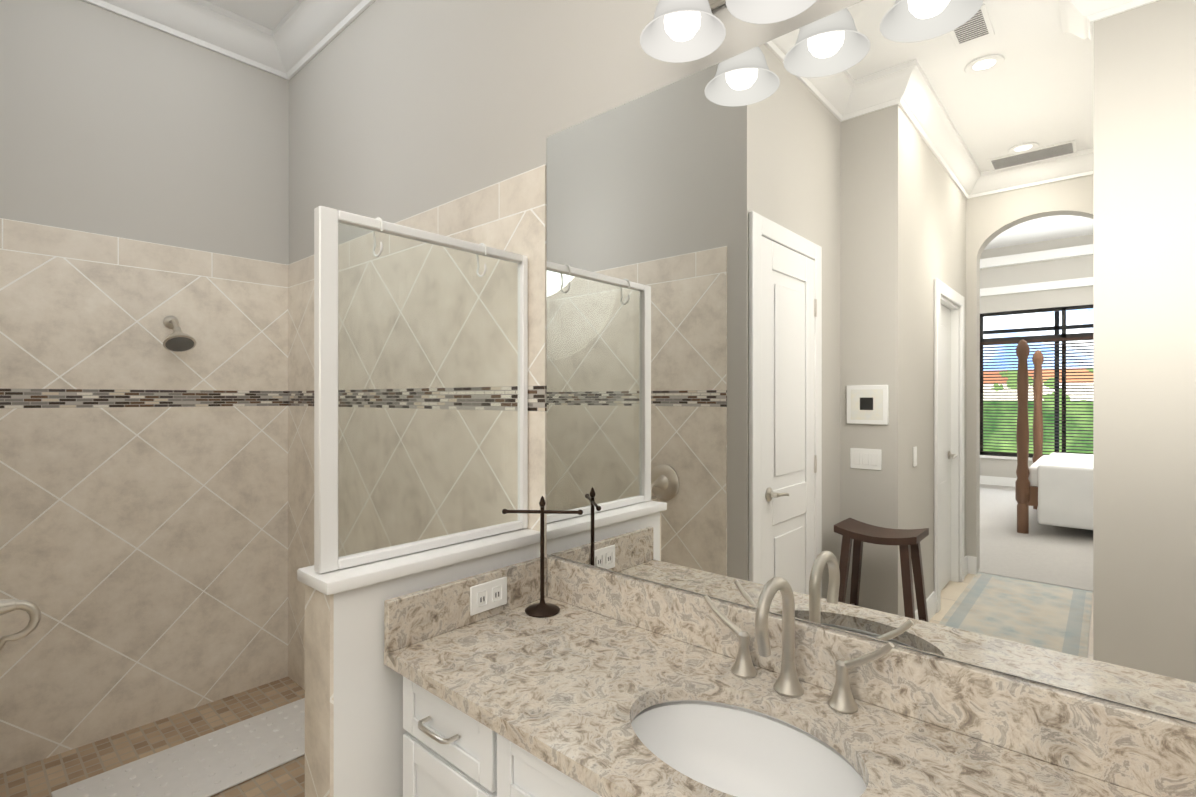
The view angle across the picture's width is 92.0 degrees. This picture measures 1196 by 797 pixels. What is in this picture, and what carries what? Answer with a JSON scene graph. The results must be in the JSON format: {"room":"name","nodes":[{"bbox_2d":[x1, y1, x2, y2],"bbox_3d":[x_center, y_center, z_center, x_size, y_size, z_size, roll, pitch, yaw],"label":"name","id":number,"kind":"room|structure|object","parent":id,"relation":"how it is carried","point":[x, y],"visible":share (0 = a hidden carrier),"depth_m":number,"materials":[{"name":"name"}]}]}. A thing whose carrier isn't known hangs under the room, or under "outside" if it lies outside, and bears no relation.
{"room":"bathroom","nodes":[
{"label":"bathroom","id":0,"kind":"room"},
{"bbox_2d":[0,0,288,264],"bbox_3d":[-1.992,-0.175,2.526,0.150,3.150,1.150,0,0,42],"label":"wall","id":1,"kind":"structure","parent":0,"point":[114,124],"depth_m":2.45,"materials":[{"name":"grey paint"}]},
{"bbox_2d":[0,218,287,773],"bbox_3d":[-1.933,0.365,2.473,0.008,2.070,1.150,0,0,42],"label":"wall tile","id":2,"kind":"structure","parent":1,"relation":"attached to","point":[143,519],"depth_m":2.44,"materials":[{"name":"beige tile"}]},
{"bbox_2d":[163,316,195,351],"bbox_3d":[-1.801,-0.281,2.469,0.193,0.164,0.116,0,0,42],"label":"shower head","id":3,"kind":"object","parent":2,"relation":"attached to","point":[177,340],"visible":1,"depth_m":2.44},
{"bbox_2d":[206,0,298,29],"bbox_3d":[-1.034,-1.800,-0.427,5.500,0.100,4.600,0,0,42],"label":"ceiling","id":4,"kind":"structure","parent":0,"point":[271,14],"depth_m":2.59,"materials":[{"name":"grey paint"}]},
{"bbox_2d":[83,0,374,79],"bbox_3d":[-1.034,-1.675,-0.427,5.200,0.150,4.300,0,0,42],"label":"crown molding","id":5,"kind":"structure","parent":4,"relation":"attached to","point":[297,38],"depth_m":2.59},
{"bbox_2d":[289,0,1195,723],"bbox_3d":[0.439,-0.175,1.236,5.500,3.150,0.156,0,0,42],"label":"wall","id":6,"kind":"structure","parent":0,"point":[873,318],"depth_m":1.08,"materials":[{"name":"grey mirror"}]},
{"bbox_2d":[640,0,816,62],"bbox_3d":[0.337,-0.844,1.076,0.640,0.200,0.216,0,0,42],"label":"sconce","id":7,"kind":"object","parent":6,"relation":"attached to","point":[677,31],"visible":1,"depth_m":1.18,"materials":[{"name":"white glass"}]},
{"bbox_3d":[-2.643,1.451,-2.809,6.250,0.100,10.300,0,0,42],"label":"floor","id":8,"kind":"structure","parent":0,"visible":0},
{"bbox_2d":[0,677,304,796],"bbox_3d":[-1.285,1.397,1.899,1.740,0.006,1.150,0,0,42],"label":"shower floor","id":9,"kind":"structure","parent":8,"relation":"on","point":[46,777],"depth_m":2.27,"materials":[{"name":"brown tile"}]},
{"bbox_2d":[51,698,304,796],"bbox_3d":[-1.474,1.387,2.214,0.440,0.013,0.870,0,0,42],"label":"shower curb","id":10,"kind":"object","parent":9,"relation":"on","point":[215,762],"visible":0.98,"depth_m":2.19,"materials":[{"name":"white stone"}]},
{"bbox_2d":[297,528,539,796],"bbox_3d":[-0.416,0.891,1.477,0.156,1.018,0.614,0,0,42],"label":"wall","id":11,"kind":"structure","parent":8,"relation":"on","point":[355,731],"depth_m":1.28,"materials":[{"name":"paint"}]},
{"bbox_2d":[288,165,546,689],"bbox_3d":[-0.850,0.365,2.277,1.874,2.070,0.008,0,0,42],"label":"wall tiles","id":12,"kind":"structure","parent":11,"relation":"attached to","point":[509,214],"depth_m":1.93,"materials":[{"name":"beige tile"}]},
{"bbox_2d":[314,206,527,573],"bbox_3d":[-0.414,-0.023,1.480,0.048,0.806,0.598,0,0,42],"label":"glass","id":13,"kind":"object","parent":11,"relation":"on","point":[420,390],"visible":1,"depth_m":1.43,"materials":[{"name":"clear glass"}]},
{"bbox_2d":[384,557,547,651],"bbox_3d":[-0.310,0.504,1.455,0.020,0.112,0.478,0,0,42],"label":"backsplash","id":14,"kind":"structure","parent":11,"relation":"attached to","point":[410,618],"depth_m":1.41,"materials":[{"name":"beige stone"}]},
{"bbox_2d":[470,576,506,615],"bbox_3d":[-0.276,0.502,1.470,0.008,0.072,0.115,0,0,42],"label":"outlet plate","id":15,"kind":"object","parent":14,"relation":"attached to","point":[488,594],"depth_m":1.47,"materials":[{"name":"white plastic"}]},
{"bbox_2d":[548,556,1195,796],"bbox_3d":[0.879,0.504,0.735,2.716,0.112,0.020,0,0,42],"label":"backsplash","id":16,"kind":"structure","parent":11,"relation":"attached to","point":[1152,754],"depth_m":0.93,"materials":[{"name":"beige stone"}]},
{"bbox_2d":[384,660,619,796],"bbox_3d":[0.709,0.996,0.558,2.695,0.810,0.506,0,0,42],"label":"bathroom vanity","id":17,"kind":"object","parent":8,"relation":"on","point":[449,750],"depth_m":1.13,"materials":[{"name":"white wood"}]},
{"bbox_2d":[384,596,1155,796],"bbox_3d":[0.714,0.575,0.562,2.736,0.030,0.498,0,0,42],"label":"countertop","id":18,"kind":"structure","parent":17,"relation":"on","point":[557,683],"depth_m":1.05,"materials":[{"name":"beige stone"}]},
{"bbox_2d":[502,496,582,617],"bbox_3d":[-0.146,0.407,1.518,0.172,0.304,0.140,0,0,42],"label":"towel stand","id":19,"kind":"object","parent":18,"relation":"on","point":[542,609],"visible":1,"depth_m":1.51,"materials":[{"name":"brown metal"}]},
{"bbox_2d":[608,676,879,796],"bbox_3d":[0.233,0.666,0.959,0.441,0.175,0.325,0,0,42],"label":"sink","id":20,"kind":"object","parent":18,"relation":"in","point":[746,748],"depth_m":1.09,"materials":[{"name":"white ceramic"}]},
{"bbox_2d":[700,577,899,715],"bbox_3d":[0.335,0.445,1.074,0.373,0.229,0.162,0,0,42],"label":"faucet","id":21,"kind":"object","parent":18,"relation":"on","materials":[{"name":"silver metal"}]},
{"bbox_3d":[-2.035,-0.175,1.027,2.075,3.150,1.150,0,0,42],"label":"wall block","id":22,"kind":"object","parent":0,"visible":0},
{"bbox_3d":[-1.627,0.365,1.439,1.822,2.070,0.008,0,0,42],"label":"wall tile","id":23,"kind":"structure","parent":22,"relation":"attached to","visible":0},
{"bbox_2d":[0,599,40,650],"bbox_3d":[-1.148,0.400,1.103,0.172,0.172,0.122,0,0,42],"label":"grab bar","id":24,"kind":"object","parent":23,"relation":"attached to","point":[32,610],"visible":1,"depth_m":1.12,"materials":[{"name":"silver metal"}]}
]}

